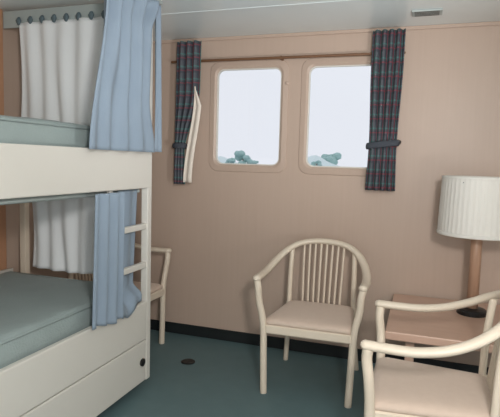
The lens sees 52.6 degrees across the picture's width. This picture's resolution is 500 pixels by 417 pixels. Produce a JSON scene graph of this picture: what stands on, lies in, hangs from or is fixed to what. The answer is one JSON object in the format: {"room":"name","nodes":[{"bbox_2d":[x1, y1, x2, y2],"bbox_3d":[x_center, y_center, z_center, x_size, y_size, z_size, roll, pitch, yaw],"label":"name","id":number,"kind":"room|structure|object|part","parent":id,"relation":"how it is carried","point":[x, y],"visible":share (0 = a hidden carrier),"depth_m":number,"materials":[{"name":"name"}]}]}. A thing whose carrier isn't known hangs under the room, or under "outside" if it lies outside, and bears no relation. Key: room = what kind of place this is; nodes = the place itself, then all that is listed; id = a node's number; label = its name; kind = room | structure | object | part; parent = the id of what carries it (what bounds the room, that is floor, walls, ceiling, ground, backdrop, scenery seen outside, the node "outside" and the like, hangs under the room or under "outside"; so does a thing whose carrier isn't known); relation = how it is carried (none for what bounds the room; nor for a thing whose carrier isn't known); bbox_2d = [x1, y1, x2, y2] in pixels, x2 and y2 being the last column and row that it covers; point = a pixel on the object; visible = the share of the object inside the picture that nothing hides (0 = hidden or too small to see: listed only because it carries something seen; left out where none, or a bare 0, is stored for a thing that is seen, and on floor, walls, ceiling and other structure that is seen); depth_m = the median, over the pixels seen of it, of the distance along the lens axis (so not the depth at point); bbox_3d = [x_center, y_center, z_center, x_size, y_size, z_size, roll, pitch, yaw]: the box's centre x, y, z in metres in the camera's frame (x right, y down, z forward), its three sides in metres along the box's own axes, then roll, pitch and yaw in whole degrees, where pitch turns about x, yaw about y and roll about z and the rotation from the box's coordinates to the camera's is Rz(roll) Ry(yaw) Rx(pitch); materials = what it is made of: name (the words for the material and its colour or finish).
{"room":"ship cabin","nodes":[
{"label":"ship cabin","id":0,"kind":"room"},
{"bbox_2d":[2,11,91,280],"bbox_3d":[-1.982,-0.008,1.889,0.120,2.150,4.380,3,6,19],"label":"wall","id":1,"kind":"structure","parent":0,"point":[12,68],"depth_m":3.15,"materials":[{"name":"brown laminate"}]},
{"bbox_2d":[0,9,6,269],"bbox_3d":[-1.510,-0.102,3.050,0.020,2.150,0.070,3,6,19],"label":"trim","id":2,"kind":"structure","parent":1,"relation":"attached to","point":[3,259],"depth_m":3.06,"materials":[{"name":"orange wood"}]},
{"bbox_2d":[97,329,375,416],"bbox_3d":[-0.127,1.214,1.353,4.110,0.080,4.620,3,6,19],"label":"floor","id":3,"kind":"structure","parent":0,"point":[223,380],"depth_m":2.96,"materials":[{"name":"teal carpet"}]},
{"bbox_2d":[0,29,152,416],"bbox_3d":[-1.330,0.004,1.992,0.983,2.142,2.054,3,6,19],"label":"bunk bed","id":4,"kind":"object","parent":3,"relation":"on","point":[85,372],"visible":0.7,"depth_m":2.29,"materials":[{"name":"beige wood"}]},
{"bbox_3d":[-1.379,0.305,3.098,0.042,1.338,0.039,3,6,19],"label":"post","id":5,"kind":"part","parent":4,"relation":"part of","materials":[{"name":"beige wood"}]},
{"bbox_2d":[0,115,89,147],"bbox_3d":[-1.342,-0.257,1.964,0.877,0.254,1.947,3,6,19],"label":"mattress","id":6,"kind":"object","parent":4,"relation":"on","point":[14,130],"visible":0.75,"depth_m":2.07,"materials":[{"name":"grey fabric"}]},
{"bbox_2d":[0,271,92,368],"bbox_3d":[-1.365,0.572,2.041,0.877,0.229,1.947,3,6,19],"label":"mattress","id":7,"kind":"object","parent":4,"relation":"on","point":[37,312],"visible":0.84,"depth_m":2.33,"materials":[{"name":"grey fabric"}]},
{"bbox_2d":[3,3,103,28],"bbox_3d":[-1.019,-1.088,2.844,0.930,0.098,0.010,3,6,19],"label":"track","id":8,"kind":"object","parent":4,"relation":"attached to","point":[9,17],"visible":0.6,"depth_m":2.88,"materials":[{"name":"grey paint"}]},
{"bbox_2d":[16,10,103,125],"bbox_3d":[-0.989,-0.777,2.839,0.798,0.629,0.033,3,6,19],"label":"curtain","id":9,"kind":"object","parent":8,"relation":"hanging from","point":[60,59],"visible":0.69,"depth_m":2.86,"materials":[{"name":"white fabric"}]},
{"bbox_2d":[0,189,137,204],"bbox_3d":[-0.924,-0.025,1.877,0.020,0.024,1.922,3,6,19],"label":"track","id":10,"kind":"object","parent":4,"relation":"attached to","point":[92,194],"visible":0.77,"depth_m":2.11,"materials":[{"name":"silver metal"}]},
{"bbox_2d":[92,189,141,329],"bbox_3d":[-0.664,0.246,2.526,0.080,0.660,0.501,3,5,13],"label":"curtain","id":11,"kind":"object","parent":10,"relation":"hanging from","point":[116,296],"visible":0.97,"depth_m":2.44,"materials":[{"name":"blue fabric"}]},
{"bbox_3d":[-0.756,0.888,2.391,0.026,0.231,0.977,3,6,19],"label":"drawer","id":12,"kind":"part","parent":4,"relation":"part of","materials":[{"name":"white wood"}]},
{"bbox_3d":[-0.595,0.853,2.803,0.016,0.044,0.044,3,6,19],"label":"drawer knob","id":13,"kind":"part","parent":4,"relation":"part of","materials":[{"name":"black paint"}]},
{"bbox_3d":[-0.571,-0.073,2.791,0.042,2.092,0.043,3,6,19],"label":"post","id":14,"kind":"part","parent":4,"relation":"part of","materials":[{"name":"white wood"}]},
{"bbox_2d":[68,243,171,343],"bbox_3d":[-0.924,0.555,3.397,0.571,0.844,0.632,3,6,19],"label":"armchair","id":15,"kind":"object","parent":3,"relation":"on","point":[157,290],"visible":0.18,"depth_m":3.54,"materials":[{"name":"beige wood"}]},
{"bbox_3d":[-1.160,0.387,3.255,0.053,0.385,0.030,5,6,34],"label":"post","id":16,"kind":"part","parent":15,"relation":"part of","materials":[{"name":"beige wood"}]},
{"bbox_3d":[-0.897,0.544,3.387,0.465,0.042,0.491,3,6,19],"label":"seat","id":17,"kind":"part","parent":15,"relation":"part of","materials":[{"name":"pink fabric"}]},
{"bbox_3d":[-0.899,0.588,3.391,0.473,0.048,0.500,3,6,19],"label":"seat frame","id":18,"kind":"part","parent":15,"relation":"part of","materials":[{"name":"beige wood"}]},
{"bbox_3d":[-0.604,0.630,3.571,0.046,0.680,0.091,5,7,36],"label":"leg","id":19,"kind":"part","parent":15,"relation":"part of","materials":[{"name":"beige wood"}]},
{"bbox_2d":[181,359,194,364],"bbox_3d":[-0.399,0.986,3.257,0.090,0.008,0.090,3,6,19],"label":"floor drain","id":20,"kind":"object","parent":3,"relation":"on","point":[184,361],"visible":1,"depth_m":3.25,"materials":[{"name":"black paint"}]},
{"bbox_2d":[253,238,370,407],"bbox_3d":[0.386,0.630,2.985,0.632,0.844,0.571,3,6,17],"label":"armchair","id":21,"kind":"object","parent":3,"relation":"on","point":[323,321],"visible":1,"depth_m":2.84,"materials":[{"name":"beige wood"}]},
{"bbox_3d":[0.058,0.717,2.831,0.091,0.680,0.046,2,5,0],"label":"leg","id":22,"kind":"part","parent":21,"relation":"part of","materials":[{"name":"beige wood"}]},
{"bbox_3d":[0.244,0.794,3.279,0.036,0.452,0.127,2,5,0],"label":"leg","id":23,"kind":"part","parent":21,"relation":"part of","materials":[{"name":"beige wood"}]},
{"bbox_3d":[0.259,0.431,3.206,0.030,0.385,0.053,5,6,32],"label":"post","id":24,"kind":"part","parent":21,"relation":"part of","materials":[{"name":"beige wood"}]},
{"bbox_3d":[0.377,0.663,2.962,0.500,0.048,0.473,3,6,17],"label":"seat frame","id":25,"kind":"part","parent":21,"relation":"part of","materials":[{"name":"beige wood"}]},
{"bbox_3d":[0.378,0.619,2.957,0.491,0.042,0.465,3,6,17],"label":"seat","id":26,"kind":"part","parent":21,"relation":"part of","materials":[{"name":"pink fabric"}]},
{"bbox_3d":[0.634,0.452,3.089,0.030,0.385,0.053,2,5,2],"label":"post","id":27,"kind":"part","parent":21,"relation":"part of","materials":[{"name":"beige wood"}]},
{"bbox_3d":[0.557,0.746,2.674,0.091,0.680,0.055,3,6,17],"label":"leg","id":28,"kind":"part","parent":21,"relation":"part of","materials":[{"name":"beige wood"}]},
{"bbox_3d":[0.651,0.817,3.153,0.036,0.452,0.127,5,6,34],"label":"leg","id":29,"kind":"part","parent":21,"relation":"part of","materials":[{"name":"beige wood"}]},
{"bbox_2d":[360,290,499,416],"bbox_3d":[0.752,0.730,2.014,0.571,0.844,0.632,3,6,19],"label":"armchair","id":30,"kind":"object","parent":3,"relation":"on","point":[396,387],"visible":1,"depth_m":1.92,"materials":[{"name":"beige wood"}]},
{"bbox_3d":[0.427,0.818,1.854,0.046,0.680,0.091,5,7,36],"label":"leg","id":31,"kind":"part","parent":30,"relation":"part of","materials":[{"name":"beige wood"}]},
{"bbox_3d":[0.597,0.777,2.349,0.046,0.680,0.091,2,5,1],"label":"leg","id":32,"kind":"part","parent":30,"relation":"part of","materials":[{"name":"beige wood"}]},
{"bbox_3d":[0.725,0.759,2.025,0.473,0.048,0.500,3,6,19],"label":"seat frame","id":33,"kind":"part","parent":30,"relation":"part of","materials":[{"name":"beige wood"}]},
{"bbox_3d":[0.726,0.716,2.021,0.465,0.042,0.491,3,6,19],"label":"seat","id":34,"kind":"part","parent":30,"relation":"part of","materials":[{"name":"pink fabric"}]},
{"bbox_3d":[0.998,0.552,2.123,0.053,0.385,0.030,5,6,34],"label":"post","id":35,"kind":"part","parent":30,"relation":"part of","materials":[{"name":"beige wood"}]},
{"bbox_3d":[0.870,0.583,1.752,0.053,0.385,0.030,2,5,4],"label":"post","id":36,"kind":"part","parent":30,"relation":"part of","materials":[{"name":"beige wood"}]},
{"bbox_2d":[385,294,499,361],"bbox_3d":[1.189,0.838,2.745,0.855,0.485,0.785,3,6,19],"label":"side table","id":37,"kind":"object","parent":3,"relation":"on","point":[443,328],"visible":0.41,"depth_m":2.60,"materials":[{"name":"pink wood"}]},
{"bbox_3d":[0.809,0.863,2.588,0.044,0.444,0.044,3,6,19],"label":"leg","id":38,"kind":"part","parent":37,"relation":"part of","materials":[{"name":"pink wood"}]},
{"bbox_2d":[437,175,499,317],"bbox_3d":[1.250,0.208,2.791,0.421,0.765,0.421,3,6,19],"label":"table lamp","id":39,"kind":"object","parent":37,"relation":"on","point":[469,206],"visible":0.97,"depth_m":2.63,"materials":[{"name":"white fabric"}]},
{"bbox_3d":[1.256,-0.013,2.771,0.416,0.314,0.416,3,6,19],"label":"lamp shade","id":40,"kind":"part","parent":39,"relation":"part of","materials":[{"name":"white fabric"}]},
{"bbox_2d":[0,0,499,40],"bbox_3d":[-0.064,-1.006,1.148,4.110,0.080,4.620,3,6,19],"label":"ceiling","id":41,"kind":"structure","parent":0,"point":[372,13],"depth_m":2.91,"materials":[{"name":"paint"}]},
{"bbox_2d":[161,0,369,15],"bbox_3d":[0.456,-1.091,2.670,3.870,0.002,0.028,3,6,19],"label":"trim","id":42,"kind":"structure","parent":41,"relation":"attached to","point":[343,0],"depth_m":2.79,"materials":[{"name":"paint"}]},
{"bbox_2d":[412,8,442,16],"bbox_3d":[0.980,-1.083,2.798,0.160,0.012,0.100,3,6,19],"label":"ceiling vent","id":43,"kind":"object","parent":41,"relation":"in","point":[426,12],"visible":1,"depth_m":2.78,"materials":[{"name":"grey paint"}]},
{"bbox_3d":[-0.799,-1.030,1.788,0.020,0.024,1.992,3,6,19],"label":"track","id":44,"kind":"object","parent":41,"relation":"attached to","visible":0},
{"bbox_2d":[89,0,161,151],"bbox_3d":[-0.584,-0.676,2.471,0.073,0.786,0.678,4,6,21],"label":"curtain","id":45,"kind":"object","parent":44,"relation":"hanging from","point":[121,120],"visible":1,"depth_m":2.42,"materials":[{"name":"blue fabric"}]},
{"bbox_2d":[133,25,499,366],"bbox_3d":[0.619,-0.068,3.329,4.110,2.150,0.030,3,6,19],"label":"wall","id":46,"kind":"structure","parent":0,"point":[221,229],"depth_m":3.35,"materials":[{"name":"beige paint"}]},
{"bbox_2d":[209,59,289,172],"bbox_3d":[-0.011,-0.632,3.496,0.571,0.760,0.044,3,6,19],"label":"window","id":47,"kind":"structure","parent":46,"relation":"in","point":[217,68],"depth_m":3.48,"materials":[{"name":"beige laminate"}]},
{"bbox_2d":[171,52,405,62],"bbox_3d":[0.200,-0.996,3.352,1.595,0.024,0.054,3,6,19],"label":"curtain rod","id":48,"kind":"object","parent":46,"relation":"attached to","point":[281,58],"visible":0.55,"depth_m":3.31,"materials":[{"name":"brown wood"}]},
{"bbox_2d":[172,40,201,183],"bbox_3d":[-0.433,-0.663,3.535,0.230,0.987,0.096,3,6,19],"label":"plaid curtain","id":49,"kind":"object","parent":48,"relation":"hanging from","point":[188,105],"visible":1,"depth_m":3.52,"materials":[{"name":"fabric"}]},
{"bbox_2d":[365,28,405,190],"bbox_3d":[0.838,-0.597,3.109,0.218,0.975,0.111,2,5,-1],"label":"plaid curtain","id":50,"kind":"object","parent":48,"relation":"hanging from","point":[388,46],"visible":1,"depth_m":3.10,"materials":[{"name":"fabric"}]},
{"bbox_2d":[150,319,488,373],"bbox_3d":[0.583,0.964,3.405,3.870,0.080,0.012,3,6,19],"label":"baseboard","id":51,"kind":"structure","parent":46,"relation":"attached to","point":[179,328],"depth_m":3.52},
{"bbox_2d":[153,21,499,43],"bbox_3d":[0.642,-1.126,3.213,3.870,0.022,0.010,3,6,19],"label":"trim","id":52,"kind":"structure","parent":46,"relation":"attached to","point":[493,23],"depth_m":3.24,"materials":[{"name":"beige paint"}]},
{"bbox_2d":[298,56,371,175],"bbox_3d":[0.600,-0.596,3.289,0.558,0.760,0.044,3,6,19],"label":"window","id":53,"kind":"structure","parent":46,"relation":"in","point":[309,65],"depth_m":3.33,"materials":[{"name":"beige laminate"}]},
{"bbox_3d":[-0.981,-0.120,2.891,0.797,0.024,0.020,3,6,19],"label":"track","id":54,"kind":"object","parent":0,"visible":0},
{"bbox_2d":[32,197,94,273],"bbox_3d":[-0.974,0.135,2.909,0.710,0.492,0.032,3,6,19],"label":"curtain","id":55,"kind":"object","parent":54,"relation":"hanging from","point":[63,229],"visible":0.6,"depth_m":2.94,"materials":[{"name":"white fabric"}]},
{"label":"outside","id":56,"kind":"structure","parent":0,"visible":0},
{"bbox_2d":[225,158,235,162],"bbox_3d":[-6.127,-12.553,155.776,3.371,6.183,2.900,3,6,19],"label":"tree","id":57,"kind":"object","parent":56,"point":[230,160],"visible":0.57,"depth_m":154.73,"materials":[{"name":"green plant"}]},
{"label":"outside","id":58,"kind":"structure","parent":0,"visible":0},
{"bbox_2d":[247,159,258,163],"bbox_3d":[0.646,-12.004,153.666,3.732,5.858,3.194,3,6,19],"label":"tree","id":59,"kind":"object","parent":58,"point":[250,161],"visible":0.41,"depth_m":153.01,"materials":[{"name":"green plant"}]},
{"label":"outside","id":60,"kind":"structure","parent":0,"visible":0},
{"bbox_2d":[310,160,321,165],"bbox_3d":[19.205,-11.551,147.393,3.701,5.152,2.750,3,6,19],"label":"tree","id":61,"kind":"object","parent":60,"point":[314,163],"visible":0.58,"depth_m":146.71,"materials":[{"name":"green plant"}]},
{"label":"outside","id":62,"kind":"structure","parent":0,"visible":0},
{"bbox_2d":[218,155,337,165],"bbox_3d":[16.450,-13.057,186.826,170.000,13.330,65.000,3,6,19],"label":"shore","id":63,"kind":"structure","parent":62,"point":[221,159],"depth_m":174.10,"materials":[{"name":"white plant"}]},
{"bbox_2d":[234,150,250,163],"bbox_3d":[-2.437,-14.874,167.393,6.345,8.869,5.316,3,6,19],"label":"tree","id":64,"kind":"object","parent":63,"relation":"on","point":[240,155],"visible":0.75,"depth_m":166.35,"materials":[{"name":"green plant"}]},
{"bbox_2d":[321,152,341,164],"bbox_3d":[28.781,-16.308,179.472,7.368,7.252,6.193,3,6,19],"label":"tree","id":65,"kind":"object","parent":63,"relation":"on","point":[332,158],"visible":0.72,"depth_m":177.06,"materials":[{"name":"green plant"}]}
]}

